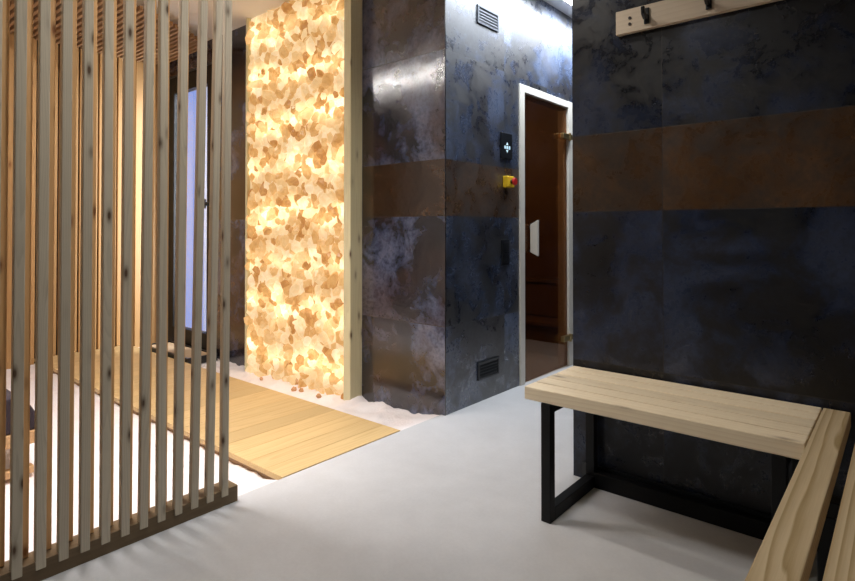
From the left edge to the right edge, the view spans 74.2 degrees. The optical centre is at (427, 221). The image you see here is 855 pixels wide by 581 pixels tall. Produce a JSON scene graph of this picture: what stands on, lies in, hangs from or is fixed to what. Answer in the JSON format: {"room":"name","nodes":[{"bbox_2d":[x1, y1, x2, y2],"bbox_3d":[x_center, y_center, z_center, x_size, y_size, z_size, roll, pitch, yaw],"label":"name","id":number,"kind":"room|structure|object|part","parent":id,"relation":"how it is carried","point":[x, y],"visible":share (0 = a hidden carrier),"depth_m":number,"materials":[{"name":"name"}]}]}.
{"room":"spa sauna area","nodes":[
{"label":"spa sauna area","id":0,"kind":"room"},
{"bbox_2d":[34,40,117,363],"bbox_3d":[-3.573,-0.163,4.022,0.092,2.725,3.320,-1,-1,40],"label":"wall","id":1,"kind":"structure","parent":0,"point":[37,40],"depth_m":4.71,"materials":[{"name":"brown wood"}]},
{"bbox_2d":[6,32,157,368],"bbox_3d":[-3.115,-0.191,4.470,0.027,2.652,2.040,-1,-1,40],"label":"cladding","id":2,"kind":"object","parent":1,"relation":"attached to","point":[139,65],"visible":0.09,"depth_m":4.80,"materials":[{"name":"brown wood"}]},
{"bbox_2d":[203,87,206,330],"bbox_3d":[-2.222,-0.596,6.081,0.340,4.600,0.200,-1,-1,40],"label":"trim","id":3,"kind":"structure","parent":0,"point":[205,188],"depth_m":6.08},
{"bbox_2d":[244,0,361,399],"bbox_3d":[-0.899,-0.167,3.866,1.166,2.715,0.139,-1,-1,40],"label":"wall","id":4,"kind":"structure","parent":0,"point":[303,317],"depth_m":3.76,"materials":[{"name":"yellow"}]},
{"bbox_3d":[-1.328,-0.179,4.244,0.022,2.682,0.078,-1,-1,40],"label":"post","id":5,"kind":"part","parent":4,"relation":"part of","materials":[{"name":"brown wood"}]},
{"bbox_3d":[-0.465,-0.188,3.526,0.062,2.682,0.097,-1,-1,40],"label":"post","id":6,"kind":"part","parent":4,"relation":"part of","materials":[{"name":"brown wood"}]},
{"bbox_2d":[168,0,445,415],"bbox_3d":[-1.179,-0.175,4.249,3.413,2.754,0.120,-1,-1,40],"label":"wall","id":7,"kind":"structure","parent":0,"point":[404,41],"depth_m":3.35,"materials":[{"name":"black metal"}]},
{"bbox_2d":[168,62,211,349],"bbox_3d":[-2.051,-0.120,4.904,0.795,2.400,0.107,-1,-1,40],"label":"door","id":8,"kind":"structure","parent":7,"relation":"in","point":[192,74],"depth_m":5.10,"materials":[{"name":"black metal"}]},
{"bbox_3d":[-2.059,-1.305,4.909,0.785,0.014,0.008,-1,-1,40],"label":"trim","id":9,"kind":"part","parent":8,"relation":"part of","materials":[{"name":"grey metal"}]},
{"bbox_2d":[136,0,571,40],"bbox_3d":[-0.735,-1.623,2.673,6.150,0.160,6.100,-1,-1,40],"label":"ceiling","id":10,"kind":"structure","parent":0,"point":[241,9],"depth_m":4.09,"materials":[{"name":"white paint"}]},
{"bbox_2d":[9,0,196,65],"bbox_3d":[-2.423,-1.482,4.152,1.451,0.084,1.620,-1,-1,40],"label":"lattice","id":11,"kind":"object","parent":10,"relation":"hanging from","point":[173,32],"visible":0.27,"depth_m":4.29,"materials":[{"name":"brown wood"}]},
{"bbox_2d":[42,365,816,580],"bbox_3d":[0.556,1.109,1.546,2.766,0.120,6.100,-1,-1,40],"label":"floor","id":12,"kind":"structure","parent":0,"point":[455,496],"depth_m":1.92,"materials":[{"name":"grey concrete"}]},
{"bbox_2d":[0,0,237,580],"bbox_3d":[-1.124,-0.235,1.725,0.080,2.573,1.176,-1,-1,40],"label":"slatted screen","id":13,"kind":"object","parent":12,"relation":"on","point":[47,559],"visible":1,"depth_m":1.79,"materials":[{"name":"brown wood"}]},
{"bbox_3d":[-1.125,1.021,1.710,0.076,0.060,1.176,-1,-1,40],"label":"rail","id":14,"kind":"part","parent":13,"relation":"part of","materials":[{"name":"brown wood"}]},
{"bbox_2d":[525,366,821,539],"bbox_3d":[0.800,0.823,1.913,0.847,0.460,0.402,-1,-1,40],"label":"wooden bench","id":15,"kind":"object","parent":12,"relation":"on","point":[782,429],"visible":0.8,"depth_m":1.91,"materials":[{"name":"brown wood"}]},
{"bbox_3d":[0.425,0.848,1.991,0.036,0.414,0.036,-1,-1,40],"label":"leg","id":16,"kind":"part","parent":15,"relation":"part of","materials":[{"name":"black metal"}]},
{"bbox_3d":[0.658,0.851,2.268,0.036,0.414,0.036,-1,-1,40],"label":"leg","id":17,"kind":"part","parent":15,"relation":"part of","materials":[{"name":"black metal"}]},
{"bbox_3d":[0.960,0.842,1.538,0.036,0.414,0.036,-1,-1,40],"label":"leg","id":18,"kind":"part","parent":15,"relation":"part of","materials":[{"name":"black metal"}]},
{"bbox_3d":[1.194,0.846,1.814,0.036,0.414,0.036,-1,-1,40],"label":"leg","id":19,"kind":"part","parent":15,"relation":"part of","materials":[{"name":"black metal"}]},
{"bbox_2d":[745,408,854,580],"bbox_3d":[0.865,0.813,1.051,0.358,0.460,1.636,-1,-1,40],"label":"bench","id":20,"kind":"object","parent":12,"relation":"on","point":[808,519],"visible":1,"depth_m":1.14,"materials":[{"name":"brown wood"}]},
{"bbox_3d":[0.917,0.856,1.286,0.045,0.379,0.045,-1,-1,40],"label":"leg","id":21,"kind":"part","parent":20,"relation":"part of","materials":[{"name":"black metal"}]},
{"bbox_2d":[446,0,571,414],"bbox_3d":[0.775,-0.189,3.963,0.060,2.734,2.154,-1,-1,40],"label":"wall","id":22,"kind":"structure","parent":0,"point":[532,45],"depth_m":3.42,"materials":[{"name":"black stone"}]},
{"bbox_2d":[477,4,498,31],"bbox_3d":[0.370,-1.234,3.442,0.010,0.112,0.226,-1,-1,40],"label":"air vent","id":23,"kind":"object","parent":22,"relation":"in","point":[486,17],"visible":1,"depth_m":3.44,"materials":[{"name":"grey metal"}]},
{"bbox_2d":[477,356,498,380],"bbox_3d":[0.370,0.889,3.417,0.010,0.109,0.226,-1,-1,40],"label":"air vent","id":24,"kind":"object","parent":22,"relation":"in","point":[487,368],"visible":1,"depth_m":3.41,"materials":[{"name":"black plastic"}]},
{"bbox_2d":[501,240,508,265],"bbox_3d":[0.493,0.199,3.568,0.014,0.160,0.083,-1,-1,40],"label":"switch plate","id":25,"kind":"object","parent":22,"relation":"attached to","point":[504,243],"visible":1,"depth_m":3.55,"materials":[{"name":"black plastic"}]},
{"bbox_2d":[500,132,511,159],"bbox_3d":[0.500,-0.476,3.584,0.013,0.164,0.128,-1,-1,40],"label":"control panel","id":26,"kind":"object","parent":22,"relation":"attached to","point":[505,138],"visible":1,"depth_m":3.57,"materials":[{"name":"black plastic"}]},
{"bbox_2d":[503,176,516,187],"bbox_3d":[0.526,-0.248,3.567,0.072,0.073,0.080,-1,-1,40],"label":"button","id":27,"kind":"object","parent":22,"relation":"attached to","point":[508,181],"visible":1,"depth_m":3.55,"materials":[{"name":"yellow plastic"}]},
{"bbox_2d":[519,83,572,385],"bbox_3d":[0.845,0.088,4.006,0.137,1.981,0.772,-1,-1,40],"label":"door","id":28,"kind":"structure","parent":22,"relation":"in","point":[545,120],"depth_m":3.98,"materials":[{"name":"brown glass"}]},
{"bbox_3d":[0.719,0.113,3.794,0.056,0.240,0.022,-1,-1,40],"label":"handle","id":29,"kind":"part","parent":28,"relation":"part of","materials":[{"name":"silver metal"}]},
{"bbox_2d":[572,0,854,513],"bbox_3d":[1.385,-0.214,1.844,1.865,2.734,0.200,-1,-1,40],"label":"wall","id":30,"kind":"structure","parent":0,"point":[714,156],"depth_m":2.01,"materials":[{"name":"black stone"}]},
{"bbox_2d":[582,461,771,519],"bbox_3d":[1.333,1.016,1.734,1.819,0.070,0.012,-1,-1,40],"label":"baseboard","id":31,"kind":"structure","parent":30,"relation":"attached to","point":[604,469],"depth_m":2.06,"materials":[{"name":"black plastic"}]},
{"bbox_2d":[616,0,780,36],"bbox_3d":[1.238,-0.784,1.796,1.318,0.092,0.073,-1,-1,40],"label":"coat rack","id":32,"kind":"object","parent":30,"relation":"attached to","point":[663,13],"visible":1,"depth_m":2.10,"materials":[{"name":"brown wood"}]},
{"bbox_3d":[-2.296,1.181,2.936,3.383,0.050,3.338,-1,-1,40],"label":"floor","id":33,"kind":"structure","parent":0,"visible":0},
{"bbox_2d":[5,347,438,560],"bbox_3d":[-2.262,1.095,2.915,3.304,0.054,3.328,-1,-1,40],"label":"grains","id":34,"kind":"object","parent":33,"relation":"on","point":[247,480],"visible":0.16,"depth_m":2.76,"materials":[{"name":"white sand"}]},
{"bbox_2d":[5,389,34,479],"bbox_3d":[-2.329,0.915,2.190,0.600,0.347,1.250,-1,-1,40],"label":"lounger","id":35,"kind":"object","parent":34,"relation":"on","point":[8,393],"visible":0.14,"depth_m":2.40,"materials":[{"name":"brown wood"}]},
{"bbox_3d":[-2.116,0.932,2.009,0.040,0.055,1.250,-1,-1,40],"label":"rail","id":36,"kind":"part","parent":35,"relation":"part of","materials":[{"name":"brown wood"}]},
{"bbox_2d":[6,389,34,434],"bbox_3d":[-2.326,0.824,2.188,0.570,0.165,1.250,-1,-1,40],"label":"cushion","id":37,"kind":"object","parent":35,"relation":"on","point":[8,393],"depth_m":2.41,"materials":[{"name":"fabric"}]},
{"bbox_2d":[152,340,217,363],"bbox_3d":[-2.070,1.089,4.693,0.800,0.056,0.250,-1,-1,40],"label":"floor mat","id":38,"kind":"object","parent":34,"relation":"on","point":[170,343],"visible":0.41,"depth_m":4.60,"materials":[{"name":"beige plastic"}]},
{"bbox_2d":[34,346,399,479],"bbox_3d":[-1.616,1.116,3.655,3.269,0.088,0.712,-1,-1,40],"label":"wooden walkway","id":39,"kind":"object","parent":34,"relation":"on","point":[275,435],"visible":0.56,"depth_m":2.95,"materials":[{"name":"brown wood"}]}
]}

